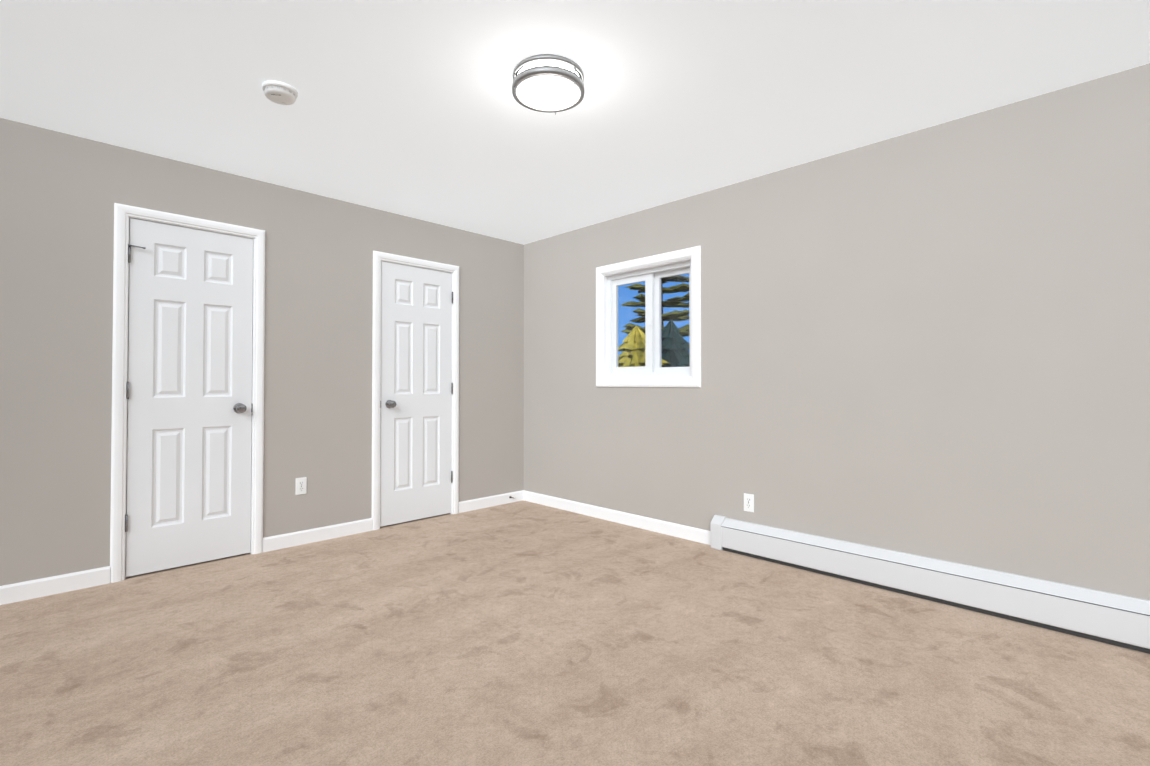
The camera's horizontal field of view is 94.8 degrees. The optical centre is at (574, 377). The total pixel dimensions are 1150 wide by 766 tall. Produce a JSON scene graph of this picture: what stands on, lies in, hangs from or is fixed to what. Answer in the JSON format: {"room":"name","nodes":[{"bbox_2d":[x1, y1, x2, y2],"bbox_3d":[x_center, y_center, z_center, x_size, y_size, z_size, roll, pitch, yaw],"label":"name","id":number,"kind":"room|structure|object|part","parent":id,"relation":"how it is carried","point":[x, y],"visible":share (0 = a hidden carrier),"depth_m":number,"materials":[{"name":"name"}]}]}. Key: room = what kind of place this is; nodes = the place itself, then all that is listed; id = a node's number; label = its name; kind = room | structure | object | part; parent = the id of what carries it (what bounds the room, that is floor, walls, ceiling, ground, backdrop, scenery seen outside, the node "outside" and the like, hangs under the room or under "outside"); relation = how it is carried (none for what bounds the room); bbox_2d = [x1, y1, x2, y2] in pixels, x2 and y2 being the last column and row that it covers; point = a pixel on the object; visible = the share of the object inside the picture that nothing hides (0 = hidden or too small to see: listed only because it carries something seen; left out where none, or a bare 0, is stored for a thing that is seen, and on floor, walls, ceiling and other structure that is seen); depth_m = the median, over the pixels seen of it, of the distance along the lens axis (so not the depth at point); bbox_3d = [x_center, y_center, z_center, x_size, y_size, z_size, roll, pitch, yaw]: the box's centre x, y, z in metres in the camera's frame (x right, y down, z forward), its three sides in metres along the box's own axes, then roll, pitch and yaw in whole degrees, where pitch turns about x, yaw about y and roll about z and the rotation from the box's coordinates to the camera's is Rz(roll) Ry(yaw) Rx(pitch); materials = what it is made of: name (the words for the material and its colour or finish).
{"room":"empty bedroom","nodes":[
{"label":"empty bedroom","id":0,"kind":"room"},
{"bbox_2d":[0,118,523,585],"bbox_3d":[-1.909,-0.070,3.730,0.140,2.440,4.165,-1,-1,45],"label":"wall","id":1,"kind":"structure","parent":0,"point":[61,194],"depth_m":3.42,"materials":[{"name":"paint"}]},
{"bbox_2d":[110,203,264,582],"bbox_3d":[-2.359,0.086,3.260,0.158,2.116,0.755,-1,-1,45],"label":"door frame","id":2,"kind":"structure","parent":1,"relation":"attached to","point":[123,214],"depth_m":3.00,"materials":[{"name":"paint"}]},
{"bbox_2d":[125,218,252,576],"bbox_3d":[-2.306,0.113,3.204,0.108,2.035,0.630,-1,-1,45],"label":"door","id":3,"kind":"structure","parent":1,"relation":"in","point":[189,429],"depth_m":3.20,"materials":[{"name":"paint"}]},
{"bbox_3d":[-2.303,0.062,3.202,0.100,1.625,0.630,-1,-1,45],"label":"door hardware","id":4,"kind":"part","parent":3,"relation":"part of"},
{"bbox_2d":[0,490,522,604],"bbox_3d":[-1.859,1.103,3.655,0.013,0.092,3.872,-1,-1,45],"label":"baseboard","id":5,"kind":"structure","parent":1,"relation":"attached to","point":[30,589],"depth_m":3.48,"materials":[{"name":"paint"}]},
{"bbox_2d":[296,477,306,494],"bbox_3d":[-1.883,0.749,3.639,0.007,0.115,0.070,-1,-1,45],"label":"outlet","id":6,"kind":"object","parent":1,"relation":"attached to","point":[301,485],"visible":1,"depth_m":3.64,"materials":[{"name":"white plastic"}]},
{"bbox_2d":[372,251,458,529],"bbox_3d":[-1.311,0.100,4.317,0.158,2.116,0.760,-1,-1,45],"label":"door frame","id":7,"kind":"structure","parent":1,"relation":"attached to","point":[378,257],"depth_m":4.09,"materials":[{"name":"paint"}]},
{"bbox_2d":[380,261,452,526],"bbox_3d":[-1.255,0.128,4.263,0.108,2.035,0.634,-1,-1,45],"label":"door","id":8,"kind":"structure","parent":1,"relation":"in","point":[416,371],"depth_m":4.26,"materials":[{"name":"paint"}]},
{"bbox_3d":[-1.252,0.080,4.261,0.100,1.619,0.634,-1,-1,45],"label":"door hardware","id":9,"kind":"part","parent":8,"relation":"part of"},
{"bbox_2d":[0,500,1149,765],"bbox_3d":[-0.119,1.176,1.938,5.180,0.100,4.165,-1,-1,45],"label":"floor","id":10,"kind":"structure","parent":0,"point":[522,632],"depth_m":2.07,"materials":[{"name":"carpet"}]},
{"bbox_2d":[0,0,1149,244],"bbox_3d":[-0.119,-1.364,1.973,5.180,0.100,4.165,-1,-1,45],"label":"ceiling","id":11,"kind":"structure","parent":0,"point":[412,108],"depth_m":2.36,"materials":[{"name":"paint"}]},
{"bbox_2d":[262,80,297,104],"bbox_3d":[-1.339,-1.282,2.403,0.142,0.052,0.142,-1,-1,45],"label":"smoke detector","id":12,"kind":"object","parent":11,"relation":"attached to","point":[279,92],"visible":1,"depth_m":2.37,"materials":[{"name":"white plastic"}]},
{"bbox_2d":[512,54,584,114],"bbox_3d":[-0.115,-1.261,2.295,0.314,0.096,0.314,-1,-1,45],"label":"ceiling light fixture","id":13,"kind":"object","parent":11,"relation":"attached to","point":[549,83],"visible":1,"depth_m":2.22,"materials":[{"name":"white glass"}]},
{"bbox_2d":[523,63,1149,599],"bbox_3d":[1.347,-0.075,3.335,5.040,2.440,0.140,-1,-1,45],"label":"wall","id":14,"kind":"structure","parent":0,"point":[933,341],"depth_m":2.81,"materials":[{"name":"paint"}]},
{"bbox_2d":[523,490,710,544],"bbox_3d":[0.230,1.112,4.320,2.043,0.092,0.013,-1,-1,45],"label":"baseboard","id":15,"kind":"structure","parent":14,"relation":"attached to","point":[673,529],"depth_m":4.15,"materials":[{"name":"paint"}]},
{"bbox_2d":[596,246,700,387],"bbox_3d":[0.571,-0.420,4.094,0.991,0.996,0.152,-1,-1,45],"label":"window","id":16,"kind":"structure","parent":14,"relation":"in","point":[693,256],"depth_m":4.09,"materials":[{"name":"paint"}]},
{"bbox_2d":[744,493,753,512],"bbox_3d":[1.128,0.816,3.436,0.070,0.115,0.007,-1,-1,45],"label":"outlet","id":17,"kind":"object","parent":14,"relation":"attached to","point":[748,502],"visible":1,"depth_m":3.43,"materials":[{"name":"white plastic"}]},
{"bbox_2d":[710,515,1149,653],"bbox_3d":[1.948,1.028,2.575,2.851,0.212,0.071,-1,-1,45],"label":"heater","id":18,"kind":"object","parent":14,"relation":"attached to","point":[1120,620],"visible":0.98,"depth_m":2.61,"materials":[{"name":"metal"}]},
{"label":"outside","id":19,"kind":"structure","parent":0,"visible":0},
{"bbox_2d":[618,326,668,366],"bbox_3d":[1.587,1.934,17.221,6.184,7.200,6.267,-1,-1,45],"label":"cypress tree","id":20,"kind":"object","parent":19,"point":[636,331],"depth_m":16.63,"materials":[{"name":"yellow plant"}]},
{"bbox_2d":[619,275,689,346],"bbox_3d":[5.855,-4.136,30.556,7.359,19.700,8.348,-1,-1,45],"label":"pine tree","id":21,"kind":"object","parent":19,"point":[674,303],"depth_m":30.08,"materials":[{"name":"green plant"}]},
{"bbox_2d":[661,320,689,366],"bbox_3d":[4.670,1.515,23.239,6.541,8.200,6.421,-1,-1,45],"label":"spruce tree","id":22,"kind":"object","parent":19,"point":[672,353],"depth_m":23.05,"materials":[{"name":"green plant"}]}
]}

